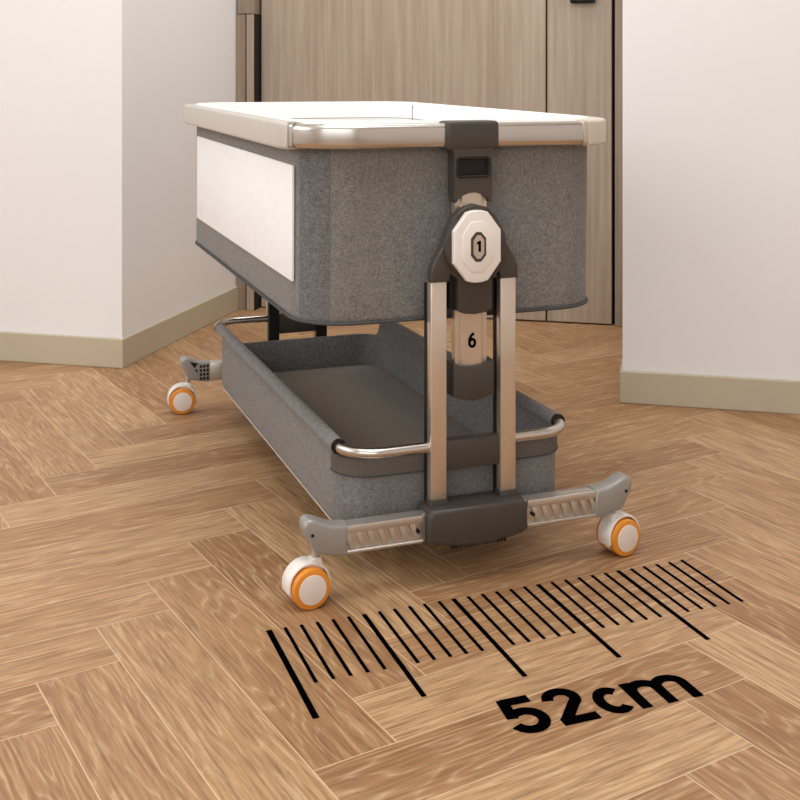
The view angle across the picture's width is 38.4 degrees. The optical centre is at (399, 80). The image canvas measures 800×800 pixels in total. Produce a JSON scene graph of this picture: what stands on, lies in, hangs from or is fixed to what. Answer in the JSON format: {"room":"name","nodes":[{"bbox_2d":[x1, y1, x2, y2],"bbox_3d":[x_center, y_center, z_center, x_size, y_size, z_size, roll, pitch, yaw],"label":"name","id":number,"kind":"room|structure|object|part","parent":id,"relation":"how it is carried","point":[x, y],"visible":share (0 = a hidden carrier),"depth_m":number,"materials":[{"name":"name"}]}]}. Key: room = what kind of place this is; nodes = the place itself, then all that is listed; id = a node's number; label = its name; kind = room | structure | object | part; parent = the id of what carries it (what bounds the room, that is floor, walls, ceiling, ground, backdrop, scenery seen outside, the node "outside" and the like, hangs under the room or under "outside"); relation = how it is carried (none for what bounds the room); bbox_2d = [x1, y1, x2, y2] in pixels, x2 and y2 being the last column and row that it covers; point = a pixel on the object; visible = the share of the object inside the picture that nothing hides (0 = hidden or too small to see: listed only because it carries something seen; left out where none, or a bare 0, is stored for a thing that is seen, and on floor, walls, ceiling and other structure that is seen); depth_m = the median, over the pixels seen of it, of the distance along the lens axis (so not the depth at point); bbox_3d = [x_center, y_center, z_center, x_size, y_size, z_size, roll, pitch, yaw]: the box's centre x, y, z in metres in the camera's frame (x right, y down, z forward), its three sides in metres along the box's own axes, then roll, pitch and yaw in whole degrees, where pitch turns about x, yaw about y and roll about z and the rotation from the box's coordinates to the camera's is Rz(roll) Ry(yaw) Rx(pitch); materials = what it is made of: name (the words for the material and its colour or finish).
{"room":"home hallway","nodes":[
{"label":"home hallway","id":0,"kind":"room"},
{"bbox_2d":[0,307,799,799],"bbox_3d":[-0.037,0.740,0.501,6.650,0.001,7.069,0,0,14],"label":"floor","id":1,"kind":"structure","parent":0,"point":[147,547],"depth_m":1.60,"materials":[{"name":"brown wood"}]},
{"bbox_2d":[167,101,639,609],"bbox_3d":[-0.070,0.394,2.186,0.588,0.692,1.069,0,0,-20],"label":"crib","id":2,"kind":"object","parent":1,"relation":"on","point":[386,214],"visible":1,"depth_m":1.74,"materials":[{"name":"grey fabric"}]},
{"bbox_3d":[-0.375,0.652,2.610,0.132,0.040,0.026,0,0,-20],"label":"arm","id":3,"kind":"part","parent":2,"relation":"part of","materials":[{"name":"metal"}]},
{"bbox_3d":[-0.308,0.075,2.095,0.032,0.051,0.861,0,0,-20],"label":"rail","id":4,"kind":"part","parent":2,"relation":"part of","materials":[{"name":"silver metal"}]},
{"bbox_3d":[-0.295,0.209,2.085,0.005,0.183,0.779,0,0,-20],"label":"panel","id":5,"kind":"part","parent":2,"relation":"part of","materials":[{"name":"white fabric"}]},
{"bbox_3d":[-0.238,0.555,2.648,0.090,0.044,0.022,0,0,-20],"label":"cross plate","id":6,"kind":"part","parent":2,"relation":"part of","materials":[{"name":"plastic"}]},
{"bbox_3d":[-0.121,0.669,1.633,0.011,0.022,0.011,0,0,-27],"label":"stem","id":7,"kind":"part","parent":2,"relation":"part of","materials":[{"name":"silver metal"}]},
{"bbox_3d":[-0.022,0.652,1.666,0.130,0.040,0.026,0,0,-20],"label":"arm","id":8,"kind":"part","parent":2,"relation":"part of","materials":[{"name":"metal"}]},
{"bbox_2d":[215,322,564,519],"bbox_3d":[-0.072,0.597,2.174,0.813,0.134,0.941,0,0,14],"label":"storage basket","id":9,"kind":"object","parent":2,"relation":"on","point":[318,399],"depth_m":1.93,"materials":[{"name":"grey fabric"}]},
{"bbox_2d":[195,127,587,325],"bbox_3d":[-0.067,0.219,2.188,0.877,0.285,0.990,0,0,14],"label":"bassinet","id":10,"kind":"object","parent":2,"relation":"in","point":[433,225],"depth_m":1.73,"materials":[{"name":"grey fabric"}]},
{"bbox_3d":[0.090,0.081,1.761,0.535,0.038,0.090,0,0,-20],"label":"rail","id":11,"kind":"part","parent":2,"relation":"part of","materials":[{"name":"metal"}]},
{"bbox_3d":[0.106,0.129,1.723,0.049,0.024,0.009,0,0,-20],"label":"release lever","id":12,"kind":"part","parent":2,"relation":"part of","materials":[{"name":"black plastic"}]},
{"bbox_3d":[0.105,0.555,1.726,0.090,0.044,0.022,0,0,-20],"label":"cross plate","id":13,"kind":"part","parent":2,"relation":"part of","materials":[{"name":"plastic"}]},
{"bbox_3d":[0.113,0.243,1.695,0.076,0.107,0.014,0,0,-20],"label":"knob","id":14,"kind":"part","parent":2,"relation":"part of","materials":[{"name":"white plastic"}]},
{"bbox_3d":[0.116,0.243,1.688,0.017,0.035,0.002,0,0,-20],"label":"number plate","id":15,"kind":"part","parent":2,"relation":"part of","materials":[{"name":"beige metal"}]},
{"bbox_3d":[0.242,0.652,1.764,0.132,0.040,0.026,0,0,-20],"label":"arm","id":16,"kind":"part","parent":2,"relation":"part of","materials":[{"name":"metal"}]},
{"bbox_3d":[0.153,0.075,2.267,0.082,0.053,0.986,0,0,-20],"label":"rail","id":17,"kind":"part","parent":2,"relation":"part of","materials":[{"name":"beige plastic"}]},
{"bbox_2d":[266,560,742,718],"bbox_3d":[0.168,0.739,1.555,0.658,0.001,0.227,0,0,-20],"label":"ruler","id":18,"kind":"object","parent":1,"relation":"on","point":[297,683],"visible":1,"depth_m":1.56,"materials":[{"name":"black paint"}]},
{"bbox_2d":[496,675,703,732],"bbox_3d":[0.237,0.739,1.377,0.247,0.001,0.077,0,0,-20],"label":"text","id":19,"kind":"object","parent":1,"relation":"on","point":[569,717],"depth_m":1.37},
{"bbox_2d":[0,0,799,380],"bbox_3d":[0.554,-0.560,3.072,5.600,2.600,0.830,0,0,14],"label":"wall","id":20,"kind":"structure","parent":0,"point":[98,151],"depth_m":2.97,"materials":[{"name":"white paint"}]},
{"bbox_2d":[0,287,237,367],"bbox_3d":[-1.393,0.703,3.533,1.597,0.075,0.790,0,0,14],"label":"baseboard","id":21,"kind":"structure","parent":20,"relation":"attached to","point":[14,346],"depth_m":3.03,"materials":[{"name":"beige paint"}]},
{"bbox_2d":[615,0,622,326],"bbox_3d":[0.683,-0.485,3.476,0.064,2.450,0.028,0,0,14],"label":"trim","id":22,"kind":"structure","parent":20,"relation":"attached to","point":[618,3],"depth_m":3.47,"materials":[{"name":"beige wood"}]},
{"bbox_2d":[620,358,799,414],"bbox_3d":[1.936,0.704,2.713,2.745,0.073,0.822,0,0,14],"label":"baseboard","id":23,"kind":"structure","parent":20,"relation":"attached to","point":[636,387],"depth_m":2.60,"materials":[{"name":"beige paint"}]},
{"bbox_2d":[241,0,614,323],"bbox_3d":[0.115,-0.560,3.691,1.472,2.600,0.100,0,0,14],"label":"door frame","id":24,"kind":"structure","parent":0,"point":[613,1],"depth_m":3.51,"materials":[{"name":"brown wood"}]},
{"bbox_2d":[236,14,245,309],"bbox_3d":[-0.507,0.263,3.754,0.034,0.955,0.075,0,0,14],"label":"trim","id":25,"kind":"structure","parent":24,"relation":"attached to","point":[240,19],"depth_m":3.72,"materials":[{"name":"beige wood"}]},
{"bbox_2d":[237,0,260,14],"bbox_3d":[-0.490,-0.964,3.750,0.057,1.493,0.075,0,0,14],"label":"trim","id":26,"kind":"structure","parent":24,"relation":"attached to","point":[245,7],"depth_m":3.72,"materials":[{"name":"beige wood"}]},
{"bbox_2d":[247,14,253,309],"bbox_3d":[-0.475,0.263,3.746,0.026,0.955,0.075,0,0,14],"label":"trim","id":27,"kind":"structure","parent":24,"relation":"attached to","point":[250,17],"depth_m":3.71,"materials":[{"name":"beige wood"}]},
{"bbox_2d":[246,14,261,309],"bbox_3d":[-0.475,0.263,3.747,0.032,0.955,0.073,0,0,14],"label":"trim","id":28,"kind":"structure","parent":24,"relation":"attached to","point":[257,18],"depth_m":3.72,"materials":[{"name":"brown wood"}]},
{"bbox_2d":[261,0,546,320],"bbox_3d":[0.000,-0.462,3.651,0.926,2.396,0.028,0,0,14],"label":"door","id":29,"kind":"structure","parent":24,"relation":"in","point":[471,53],"depth_m":3.63,"materials":[{"name":"beige wood"}]},
{"bbox_2d":[547,0,611,323],"bbox_3d":[0.536,-0.462,3.486,0.206,2.396,0.090,0,0,14],"label":"door","id":30,"kind":"structure","parent":24,"relation":"in","point":[579,32],"depth_m":3.49,"materials":[{"name":"beige wood"}]},
{"bbox_3d":[0.554,-0.358,3.488,0.076,0.244,0.022,0,0,14],"label":"lock plate","id":31,"kind":"part","parent":30,"relation":"part of","materials":[{"name":"black metal"}]}
]}

